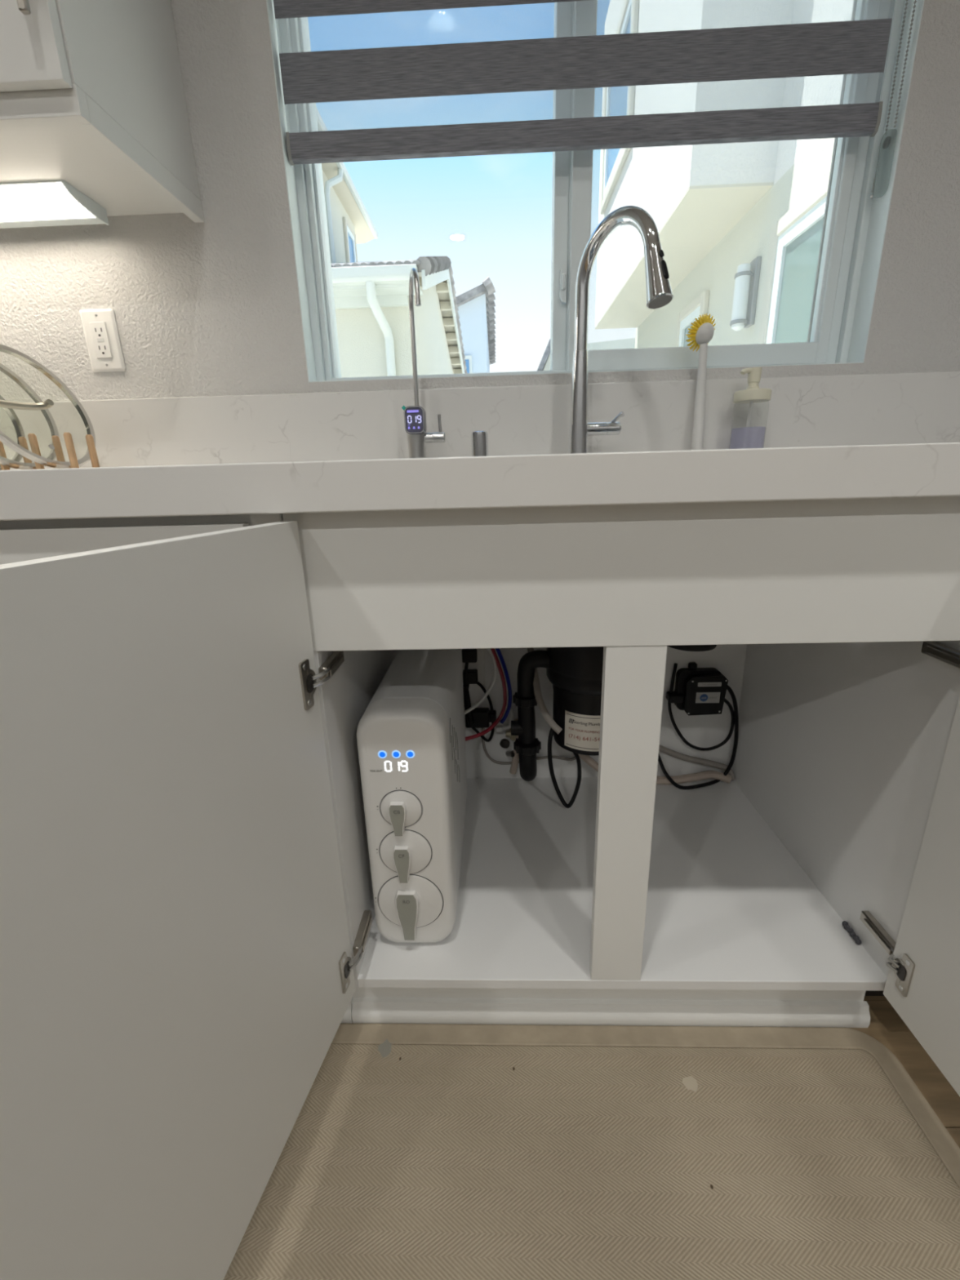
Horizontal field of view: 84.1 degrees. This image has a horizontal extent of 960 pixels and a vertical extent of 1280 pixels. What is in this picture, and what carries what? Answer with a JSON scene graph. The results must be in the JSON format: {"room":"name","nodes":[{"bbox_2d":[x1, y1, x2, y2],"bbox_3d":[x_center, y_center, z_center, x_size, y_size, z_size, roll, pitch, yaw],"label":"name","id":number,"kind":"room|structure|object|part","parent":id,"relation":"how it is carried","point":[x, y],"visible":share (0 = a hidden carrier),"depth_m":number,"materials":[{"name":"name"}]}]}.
{"room":"kitchen","nodes":[
{"label":"kitchen","id":0,"kind":"room"},
{"bbox_2d":[0,0,959,715],"bbox_3d":[-0.462,-0.847,1.153,4.900,2.950,0.157,-1,17,2],"label":"wall","id":1,"kind":"structure","parent":0,"point":[211,307],"depth_m":1.09,"materials":[{"name":"white paint"}]},
{"bbox_2d":[0,0,204,222],"bbox_3d":[-1.053,-1.233,0.767,0.959,0.953,0.386,-1,17,2],"label":"upper cabinet","id":2,"kind":"object","parent":1,"relation":"attached to","point":[92,97],"visible":1,"depth_m":0.85,"materials":[{"name":"white wood"}]},
{"bbox_3d":[-0.588,-0.898,0.671,0.012,0.181,0.033,-1,17,2],"label":"handle","id":3,"kind":"part","parent":2,"relation":"part of","materials":[{"name":"silver metal"}]},
{"bbox_3d":[-0.815,-1.204,0.610,0.467,0.918,0.018,-1,17,2],"label":"door","id":4,"kind":"part","parent":2,"relation":"part of","materials":[{"name":"white wood"}]},
{"bbox_3d":[-1.045,-0.756,0.776,0.959,0.036,0.020,-1,17,2],"label":"light rail","id":5,"kind":"part","parent":2,"relation":"part of","materials":[{"name":"white wood"}]},
{"bbox_2d":[0,179,109,228],"bbox_3d":[-1.067,-0.814,1.011,0.660,0.026,0.110,-1,17,2],"label":"light","id":6,"kind":"object","parent":2,"relation":"attached to","point":[48,202],"visible":1,"depth_m":1.00,"materials":[{"name":"beige plastic"}]},
{"bbox_3d":[-1.050,-0.814,0.933,0.940,0.018,0.316,-1,17,2],"label":"underside panel","id":7,"kind":"part","parent":2,"relation":"part of","materials":[{"name":"white wood"}]},
{"bbox_3d":[-0.571,-0.814,0.919,0.020,0.036,0.314,-1,17,2],"label":"light rail","id":8,"kind":"part","parent":2,"relation":"part of","materials":[{"name":"white wood"}]},
{"bbox_2d":[79,308,125,372],"bbox_3d":[-0.809,-0.641,1.139,0.074,0.120,0.009,-1,17,2],"label":"wall outlet","id":9,"kind":"object","parent":1,"relation":"attached to","point":[100,326],"visible":1,"depth_m":1.14,"materials":[{"name":"white plastic"}]},
{"bbox_2d":[89,321,112,358],"bbox_3d":[-0.810,-0.641,1.137,0.034,0.069,0.003,-1,17,2],"label":"receptacle","id":10,"kind":"object","parent":9,"relation":"attached to","point":[100,332],"depth_m":1.14,"materials":[{"name":"white plastic"}]},
{"bbox_2d":[0,370,959,470],"bbox_3d":[-0.454,-0.457,1.180,3.500,0.160,0.020,-1,17,2],"label":"backsplash","id":11,"kind":"structure","parent":1,"relation":"attached to","point":[907,407],"depth_m":1.15,"materials":[{"name":"stone"}]},
{"bbox_2d":[278,0,904,381],"bbox_3d":[0.206,-1.040,1.095,1.178,0.922,0.085,-1,17,2],"label":"window","id":12,"kind":"structure","parent":1,"relation":"in","point":[855,160],"depth_m":1.12,"materials":[{"name":"white plastic"}]},
{"bbox_2d":[273,0,916,198],"bbox_3d":[0.201,-1.161,0.984,1.170,0.616,0.049,-1,17,2],"label":"roller blind","id":13,"kind":"object","parent":12,"relation":"attached to","point":[853,46],"visible":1,"depth_m":1.01,"materials":[{"name":"fabric"}]},
{"bbox_3d":[0.189,-0.981,1.036,1.124,0.046,0.024,-1,17,2],"label":"rail","id":14,"kind":"part","parent":13,"relation":"part of","materials":[{"name":"fabric"}]},
{"bbox_3d":[0.779,-1.198,0.951,0.004,0.469,0.027,-2,17,0],"label":"bead chain","id":15,"kind":"part","parent":13,"relation":"part of","materials":[{"name":"grey plastic"}]},
{"bbox_3d":[0.468,-1.028,1.065,0.565,0.880,0.032,-1,17,2],"label":"sliding sash","id":16,"kind":"part","parent":12,"relation":"part of","materials":[{"name":"clear glass"}]},
{"bbox_3d":[0.490,-1.047,1.111,0.523,0.873,0.009,-1,17,2],"label":"screen frame","id":17,"kind":"part","parent":12,"relation":"part of","materials":[{"name":"grey plastic"}]},
{"bbox_2d":[266,0,924,382],"bbox_3d":[0.204,-1.019,1.027,1.178,0.922,0.056,-1,17,2],"label":"trim","id":18,"kind":"structure","parent":1,"relation":"attached to","point":[888,158],"depth_m":1.06,"materials":[{"name":"white paint"}]},
{"bbox_2d":[331,995,959,1188],"bbox_3d":[-0.486,1.152,-0.460,4.900,0.120,4.103,-1,17,2],"label":"floor","id":19,"kind":"structure","parent":0,"point":[886,1026],"depth_m":0.84,"materials":[{"name":"brown wood"}]},
{"bbox_2d":[0,513,352,1023],"bbox_3d":[-0.540,0.175,1.059,0.636,0.858,0.617,-1,17,2],"label":"base cabinet","id":20,"kind":"object","parent":19,"relation":"on","point":[20,540],"visible":0.16,"depth_m":0.65,"materials":[{"name":"white wood"}]},
{"bbox_3d":[-0.574,-0.027,0.684,0.591,0.226,0.020,-1,17,2],"label":"drawer","id":21,"kind":"part","parent":20,"relation":"part of","materials":[{"name":"white wood"}]},
{"bbox_3d":[-0.537,0.643,0.927,0.636,0.040,0.016,-1,17,2],"label":"toe moulding","id":22,"kind":"part","parent":20,"relation":"part of","materials":[{"name":"white wood"}]},
{"bbox_2d":[0,496,959,1279],"bbox_3d":[0.177,0.231,0.812,0.963,0.858,1.092,-1,17,2],"label":"base cabinet","id":23,"kind":"object","parent":19,"relation":"on","point":[189,931],"visible":0.95,"depth_m":0.65,"materials":[{"name":"white wood"}]},
{"bbox_3d":[-0.265,0.279,0.523,0.019,0.736,0.478,2,17,11],"label":"door","id":24,"kind":"part","parent":23,"relation":"part of","materials":[{"name":"white wood"}]},
{"bbox_3d":[-0.216,0.054,0.672,0.003,0.063,0.032,2,17,11],"label":"hinge plate","id":25,"kind":"part","parent":23,"relation":"part of","materials":[{"name":"silver metal"}]},
{"bbox_2d":[306,673,314,693],"bbox_3d":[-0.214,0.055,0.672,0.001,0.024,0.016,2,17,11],"label":"hinge","id":26,"kind":"object","parent":23,"relation":"on","point":[309,677],"depth_m":0.67,"materials":[{"name":"grey metal"}]},
{"bbox_3d":[-0.203,0.501,0.810,0.003,0.063,0.032,2,17,11],"label":"hinge plate","id":27,"kind":"part","parent":23,"relation":"part of","materials":[{"name":"silver metal"}]},
{"bbox_2d":[344,960,350,978],"bbox_3d":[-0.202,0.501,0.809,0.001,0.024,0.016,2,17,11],"label":"hinge","id":28,"kind":"object","parent":23,"relation":"on","point":[347,963],"depth_m":0.81,"materials":[{"name":"grey metal"}]},
{"bbox_3d":[-0.208,0.117,1.042,0.018,0.756,0.596,-1,17,2],"label":"panel","id":29,"kind":"part","parent":23,"relation":"part of","materials":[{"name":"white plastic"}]},
{"bbox_2d":[356,648,466,942],"bbox_3d":[-0.110,0.260,1.041,0.140,0.442,0.429,-1,17,2],"label":"water filter","id":30,"kind":"object","parent":23,"relation":"on","point":[411,735],"visible":1,"depth_m":0.85,"materials":[{"name":"white plastic"}]},
{"bbox_2d":[379,751,385,757],"bbox_3d":[-0.148,0.174,0.807,0.010,0.010,0.001,-1,17,2],"label":"indicator light","id":31,"kind":"object","parent":30,"relation":"attached to","point":[382,754],"depth_m":0.81,"materials":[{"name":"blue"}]},
{"bbox_2d":[393,751,399,757],"bbox_3d":[-0.127,0.173,0.806,0.010,0.010,0.001,-1,17,2],"label":"indicator light","id":32,"kind":"object","parent":30,"relation":"on","point":[396,754],"depth_m":0.81,"materials":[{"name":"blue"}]},
{"bbox_2d":[407,751,413,756],"bbox_3d":[-0.106,0.173,0.805,0.010,0.010,0.001,-1,17,2],"label":"indicator light","id":33,"kind":"object","parent":30,"relation":"attached to","point":[409,753],"depth_m":0.80,"materials":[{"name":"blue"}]},
{"bbox_2d":[461,648,485,724],"bbox_3d":[-0.023,0.110,1.320,0.072,0.205,0.050,-1,17,2],"label":"cable","id":34,"kind":"object","parent":23,"relation":"attached to","point":[473,660],"visible":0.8,"depth_m":1.31,"materials":[{"name":"black plastic"}]},
{"bbox_3d":[-0.029,0.163,1.321,0.031,0.103,0.021,-1,17,2],"label":"power cord","id":35,"kind":"part","parent":34,"relation":"part of","materials":[{"name":"black rubber"}]},
{"bbox_3d":[-0.024,0.061,1.328,0.072,0.116,0.005,-1,17,2],"label":"plate","id":36,"kind":"part","parent":34,"relation":"part of","materials":[{"name":"white"}]},
{"bbox_2d":[465,681,496,742],"bbox_3d":[0.002,0.182,1.349,0.078,0.166,0.034,-1,17,2],"label":"power adapter","id":37,"kind":"object","parent":34,"relation":"attached to","point":[482,717],"visible":0.84,"depth_m":1.34,"materials":[{"name":"black plastic"}]},
{"bbox_2d":[0,442,959,520],"bbox_3d":[-0.460,-0.262,0.916,3.500,0.056,0.638,-1,17,2],"label":"countertop","id":38,"kind":"structure","parent":23,"relation":"on","point":[911,469],"depth_m":0.59,"materials":[{"name":"stone"}]},
{"bbox_2d":[0,432,99,470],"bbox_3d":[-0.890,-0.351,1.021,0.318,0.076,0.071,-1,17,2],"label":"rack","id":39,"kind":"object","parent":38,"relation":"on","point":[33,440],"visible":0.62,"depth_m":1.00,"materials":[{"name":"brown wood"}]},
{"bbox_2d":[0,395,25,470],"bbox_3d":[-0.949,-0.411,1.006,0.041,0.175,0.176,-1,17,2],"label":"lid","id":40,"kind":"object","parent":39,"relation":"in","point":[15,421],"visible":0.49,"depth_m":1.07,"materials":[{"name":"white"}]},
{"bbox_2d":[0,363,59,469],"bbox_3d":[-0.907,-0.431,1.000,0.086,0.216,0.225,-1,17,2],"label":"lid","id":41,"kind":"object","parent":39,"relation":"in","point":[54,431],"visible":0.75,"depth_m":1.06,"materials":[{"name":"white"}]},
{"bbox_2d":[0,344,95,468],"bbox_3d":[-0.841,-0.436,0.998,0.101,0.222,0.235,-1,17,2],"label":"lid","id":42,"kind":"object","parent":39,"relation":"in","point":[48,403],"visible":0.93,"depth_m":1.02,"materials":[{"name":"white"}]},
{"bbox_3d":[-0.872,-0.448,1.000,0.035,0.023,0.132,1,17,9],"label":"handle","id":43,"kind":"part","parent":42,"relation":"part of","materials":[{"name":"silver metal"}]},
{"bbox_2d":[401,267,445,457],"bbox_3d":[-0.124,-0.509,1.019,0.080,0.337,0.114,4,18,17],"label":"filter faucet","id":44,"kind":"object","parent":38,"relation":"on","point":[415,416],"visible":0.91,"depth_m":1.05,"materials":[{"name":"silver metal"}]},
{"bbox_3d":[-0.119,-0.560,0.992,0.010,0.224,0.109,-5,18,-12],"label":"spout","id":45,"kind":"part","parent":44,"relation":"part of","materials":[{"name":"silver metal"}]},
{"bbox_3d":[-0.092,-0.413,1.085,0.042,0.020,0.020,-1,17,2],"label":"handle","id":46,"kind":"part","parent":44,"relation":"part of","materials":[{"name":"silver metal"}]},
{"bbox_3d":[-0.081,-0.437,1.077,0.007,0.035,0.006,-1,17,2],"label":"lever","id":47,"kind":"part","parent":44,"relation":"part of","materials":[{"name":"silver metal"}]},
{"bbox_2d":[471,431,488,456],"bbox_3d":[0.000,-0.392,1.089,0.037,0.066,0.037,-1,17,2],"label":"air gap","id":48,"kind":"object","parent":38,"relation":"on","point":[479,439],"visible":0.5,"depth_m":1.07,"materials":[{"name":"silver metal"}]},
{"bbox_2d":[567,205,673,453],"bbox_3d":[0.265,-0.540,0.971,0.100,0.405,0.235,-12,20,-31],"label":"kitchen faucet","id":49,"kind":"object","parent":38,"relation":"on","point":[658,286],"visible":0.94,"depth_m":0.98,"materials":[{"name":"silver metal"}]},
{"bbox_3d":[0.245,-0.425,1.071,0.072,0.025,0.025,-1,17,2],"label":"handle","id":50,"kind":"part","parent":49,"relation":"part of","materials":[{"name":"silver metal"}]},
{"bbox_3d":[0.235,-0.635,0.934,0.026,0.201,0.191,-12,20,-30],"label":"spout","id":51,"kind":"part","parent":49,"relation":"part of","materials":[{"name":"silver metal"}]},
{"bbox_3d":[0.271,-0.439,1.055,0.030,0.025,0.010,8,20,29],"label":"lever","id":52,"kind":"part","parent":49,"relation":"part of","materials":[{"name":"silver metal"}]},
{"bbox_2d":[667,644,716,651],"bbox_3d":[0.213,-0.093,0.931,0.648,0.309,0.385,-1,17,2],"label":"sink","id":53,"kind":"object","parent":38,"relation":"in","point":[683,647],"visible":0.05,"depth_m":1.05,"materials":[{"name":"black metal"}]},
{"bbox_2d":[685,313,715,449],"bbox_3d":[0.449,-0.523,1.111,0.053,0.280,0.087,6,19,23],"label":"dish brush","id":54,"kind":"object","parent":38,"relation":"on","point":[702,332],"visible":0.95,"depth_m":1.09,"materials":[{"name":"white plastic"}]},
{"bbox_3d":[0.457,-0.491,1.100,0.024,0.224,0.057,4,18,19],"label":"handle","id":55,"kind":"part","parent":54,"relation":"part of","materials":[{"name":"white plastic"}]},
{"bbox_2d":[728,367,772,448],"bbox_3d":[0.549,-0.460,1.082,0.069,0.170,0.069,-1,17,2],"label":"soap dispenser","id":56,"kind":"object","parent":38,"relation":"on","point":[753,394],"visible":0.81,"depth_m":1.05,"materials":[{"name":"beige plastic"}]},
{"bbox_2d":[464,648,497,715],"bbox_3d":[-0.005,0.083,1.256,0.092,0.191,0.022,-8,18,-20],"label":"hose","id":57,"kind":"object","parent":23,"relation":"in","point":[489,650],"visible":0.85,"depth_m":1.26,"materials":[{"name":"white plastic"}]},
{"bbox_2d":[465,648,506,741],"bbox_3d":[0.010,0.111,1.268,0.112,0.263,0.021,-6,18,-15],"label":"hose","id":58,"kind":"object","parent":23,"relation":"in","point":[498,664],"visible":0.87,"depth_m":1.29,"materials":[{"name":"red plastic"}]},
{"bbox_2d":[495,648,511,724],"bbox_3d":[0.048,0.093,1.282,0.058,0.245,0.021,-6,18,-15],"label":"hose","id":59,"kind":"object","parent":23,"relation":"in","point":[498,651],"visible":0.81,"depth_m":1.28,"materials":[{"name":"blue plastic"}]},
{"bbox_2d":[495,707,516,757],"bbox_3d":[0.075,0.232,1.348,0.068,0.128,0.051,-12,20,-29],"label":"shutoff valve","id":60,"kind":"object","parent":23,"relation":"attached to","point":[504,743],"visible":0.86,"depth_m":1.34,"materials":[{"name":"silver metal"}]},
{"bbox_3d":[0.063,0.261,1.339,0.025,0.025,0.018,4,18,18],"label":"valve handle","id":61,"kind":"part","parent":60,"relation":"part of","materials":[{"name":"grey plastic"}]},
{"bbox_2d":[481,727,595,764],"bbox_3d":[0.157,0.268,1.381,0.304,0.133,0.010,-1,17,1],"label":"grey line","id":62,"kind":"object","parent":23,"relation":"attached to","point":[482,728],"visible":0.65,"depth_m":1.39,"materials":[{"name":"grey plastic"}]},
{"bbox_2d":[527,646,603,808],"bbox_3d":[0.227,0.137,1.214,0.253,0.545,0.202,-1,17,2],"label":"garbage disposer","id":63,"kind":"object","parent":23,"relation":"on","point":[575,674],"visible":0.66,"depth_m":1.14,"materials":[{"name":"black"}]},
{"bbox_2d":[511,649,550,781],"bbox_3d":[0.118,0.172,1.274,0.093,0.343,0.168,-1,17,2],"label":"drain pipe","id":64,"kind":"object","parent":63,"relation":"attached to","point":[526,744],"visible":0.97,"depth_m":1.20,"materials":[{"name":"black plastic"}]},
{"bbox_2d":[509,719,519,774],"bbox_3d":[0.092,0.271,1.354,0.028,0.140,0.042,4,18,17],"label":"hose","id":65,"kind":"object","parent":64,"relation":"attached to","point":[515,759],"visible":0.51,"depth_m":1.35,"materials":[{"name":"beige plastic"}]},
{"bbox_3d":[0.203,0.288,1.251,0.036,0.234,0.114,14,23,42],"label":"power cord","id":66,"kind":"part","parent":63,"relation":"part of","materials":[{"name":"black rubber"}]},
{"bbox_2d":[577,753,598,772],"bbox_3d":[0.266,0.301,1.361,0.112,0.092,0.023,1,17,8],"label":"hose","id":67,"kind":"object","parent":23,"relation":"in","point":[589,761],"visible":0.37,"depth_m":1.35,"materials":[{"name":"beige plastic"}]},
{"bbox_3d":[0.230,0.022,1.315,0.842,0.758,0.006,-1,17,2],"label":"panel","id":68,"kind":"part","parent":23,"relation":"part of","materials":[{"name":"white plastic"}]},
{"bbox_3d":[0.213,0.631,0.900,0.864,0.040,0.016,-1,17,2],"label":"toe moulding","id":69,"kind":"part","parent":23,"relation":"part of","materials":[{"name":"white wood"}]},
{"bbox_3d":[0.231,0.463,1.135,0.842,0.018,0.597,-1,17,2],"label":"panel","id":70,"kind":"part","parent":23,"relation":"part of","materials":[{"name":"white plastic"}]},
{"bbox_2d":[656,770,731,784],"bbox_3d":[0.509,0.354,1.371,0.266,0.034,0.031,-1,17,2],"label":"hose","id":71,"kind":"object","parent":23,"relation":"on","point":[706,775],"visible":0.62,"depth_m":1.36,"materials":[{"name":"beige"}]},
{"bbox_2d":[658,745,735,780],"bbox_3d":[0.532,0.304,1.371,0.251,0.120,0.027,0,17,4],"label":"hose","id":72,"kind":"object","parent":23,"relation":"in","point":[665,750],"visible":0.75,"depth_m":1.37,"materials":[{"name":"grey"}]},
{"bbox_2d":[657,662,738,789],"bbox_3d":[0.535,0.217,1.329,0.217,0.323,0.063,-1,17,2],"label":"power adapter","id":73,"kind":"object","parent":23,"relation":"attached to","point":[698,691],"visible":1,"depth_m":1.30,"materials":[{"name":"black plastic"}]},
{"bbox_3d":[0.478,0.094,1.317,0.017,0.075,0.010,-11,20,-28],"label":"power cord","id":74,"kind":"part","parent":73,"relation":"part of","materials":[{"name":"black rubber"}]},
{"bbox_3d":[0.539,0.114,1.318,0.104,0.120,0.022,-1,17,2],"label":"plate","id":75,"kind":"part","parent":73,"relation":"part of","materials":[{"name":"black plastic"}]},
{"bbox_3d":[0.551,0.211,1.332,0.165,0.150,0.018,0,17,5],"label":"power cord","id":76,"kind":"part","parent":73,"relation":"part of","materials":[{"name":"black rubber"}]},
{"bbox_3d":[0.651,0.103,1.011,0.018,0.756,0.596,-1,17,2],"label":"panel","id":77,"kind":"part","parent":23,"relation":"part of","materials":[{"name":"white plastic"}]},
{"bbox_2d":[841,920,861,945],"bbox_3d":[0.639,0.503,0.915,0.012,0.010,0.046,-1,17,2],"label":"clip","id":78,"kind":"object","parent":23,"relation":"on","point":[845,924],"visible":1,"depth_m":0.91,"materials":[{"name":"grey metal"}]},
{"bbox_2d":[896,962,906,981],"bbox_3d":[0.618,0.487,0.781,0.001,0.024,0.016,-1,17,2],"label":"hinge","id":79,"kind":"object","parent":23,"relation":"on","point":[900,966],"depth_m":0.78,"materials":[{"name":"grey metal"}]},
{"bbox_3d":[0.620,0.487,0.781,0.003,0.063,0.032,-1,17,2],"label":"hinge plate","id":80,"kind":"part","parent":23,"relation":"part of","materials":[{"name":"silver metal"}]},
{"bbox_3d":[0.617,0.266,0.488,0.019,0.738,0.478,-1,17,2],"label":"door","id":81,"kind":"part","parent":23,"relation":"part of","materials":[{"name":"white wood"}]},
{"bbox_2d":[223,1023,959,1279],"bbox_3d":[-0.160,0.817,0.376,1.602,0.012,1.116,-1,17,2],"label":"floor mat","id":82,"kind":"object","parent":19,"relation":"on","point":[460,1157],"visible":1,"depth_m":0.71,"materials":[{"name":"plastic"}]},
{"bbox_2d":[864,990,884,995],"bbox_3d":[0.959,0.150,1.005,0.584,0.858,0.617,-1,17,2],"label":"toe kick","id":83,"kind":"object","parent":19,"relation":"on","point":[867,993],"visible":0.02,"depth_m":0.94,"materials":[{"name":"black"}]},
{"label":"outside","id":84,"kind":"structure","parent":0,"visible":0},
{"bbox_3d":[0.989,-10.973,39.620,80.000,0.100,79.100,-1,17,2],"label":"ground","id":85,"kind":"structure","parent":84,"visible":0},
{"bbox_2d":[315,106,377,263],"bbox_3d":[-4.247,-5.098,8.848,4.530,7.050,4.550,-1,17,2],"label":"house","id":86,"kind":"structure","parent":85,"relation":"on","point":[349,224],"depth_m":8.67,"materials":[{"name":"white paint"}]},
{"bbox_3d":[-2.253,-6.367,9.443,0.008,1.350,0.380,-1,17,2],"label":"pane","id":87,"kind":"part","parent":86,"relation":"part of","materials":[{"name":"blue glass"}]},
{"bbox_2d":[330,256,467,377],"bbox_3d":[-1.267,-3.991,9.431,1.808,4.434,7.823,-1,17,2],"label":"neighboring house","id":88,"kind":"structure","parent":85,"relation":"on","point":[371,299],"depth_m":5.97,"materials":[{"name":"white paint"}]},
{"bbox_2d":[456,276,495,373],"bbox_3d":[-1.466,-10.360,24.881,4.524,7.528,12.760,-1,17,2],"label":"house","id":89,"kind":"structure","parent":85,"relation":"on","point":[476,311],"depth_m":18.57,"materials":[{"name":"white paint"}]},
{"bbox_3d":[-0.589,-8.983,18.981,0.450,1.820,0.030,-1,17,2],"label":"pane","id":90,"kind":"part","parent":89,"relation":"part of","materials":[{"name":"blue glass"}]},
{"bbox_2d":[537,337,635,370],"bbox_3d":[5.002,-10.756,26.478,5.050,7.000,6.500,-1,17,2],"label":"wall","id":91,"kind":"structure","parent":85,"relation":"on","point":[544,365],"depth_m":22.79,"materials":[{"name":"white paint"}]},
{"bbox_2d":[595,0,853,348],"bbox_3d":[2.441,-3.447,4.239,2.030,6.250,6.440,-1,17,2],"label":"house","id":92,"kind":"structure","parent":85,"relation":"on","point":[714,209],"depth_m":3.91,"materials":[{"name":"white paint"}]},
{"bbox_3d":[1.481,-5.681,5.667,0.008,1.000,1.080,-1,17,2],"label":"pane","id":93,"kind":"part","parent":92,"relation":"part of","materials":[{"name":"blue"}]},
{"bbox_3d":[2.114,-2.212,5.509,0.008,1.890,0.430,-1,17,2],"label":"pane","id":94,"kind":"part","parent":92,"relation":"part of","materials":[{"name":"clear glass"}]},
{"bbox_2d":[729,256,761,331],"bbox_3d":[1.982,-2.589,3.999,0.157,0.465,0.116,-1,17,2],"label":"wall lantern","id":95,"kind":"object","parent":92,"relation":"attached to","point":[747,277],"visible":1,"depth_m":3.97,"materials":[{"name":"white glass"}]},
{"bbox_3d":[1.962,-2.569,4.006,0.104,0.305,0.104,-1,17,2],"label":"lamp shade","id":96,"kind":"part","parent":95,"relation":"part of","materials":[{"name":"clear glass"}]},
{"bbox_3d":[2.044,-2.602,3.993,0.034,0.440,0.110,-1,17,2],"label":"plate","id":97,"kind":"part","parent":95,"relation":"part of","materials":[{"name":"silver metal"}]},
{"bbox_3d":[2.038,-1.814,3.169,0.008,1.310,1.160,-1,17,2],"label":"pane","id":98,"kind":"part","parent":92,"relation":"part of","materials":[{"name":"clear glass"}]}
]}

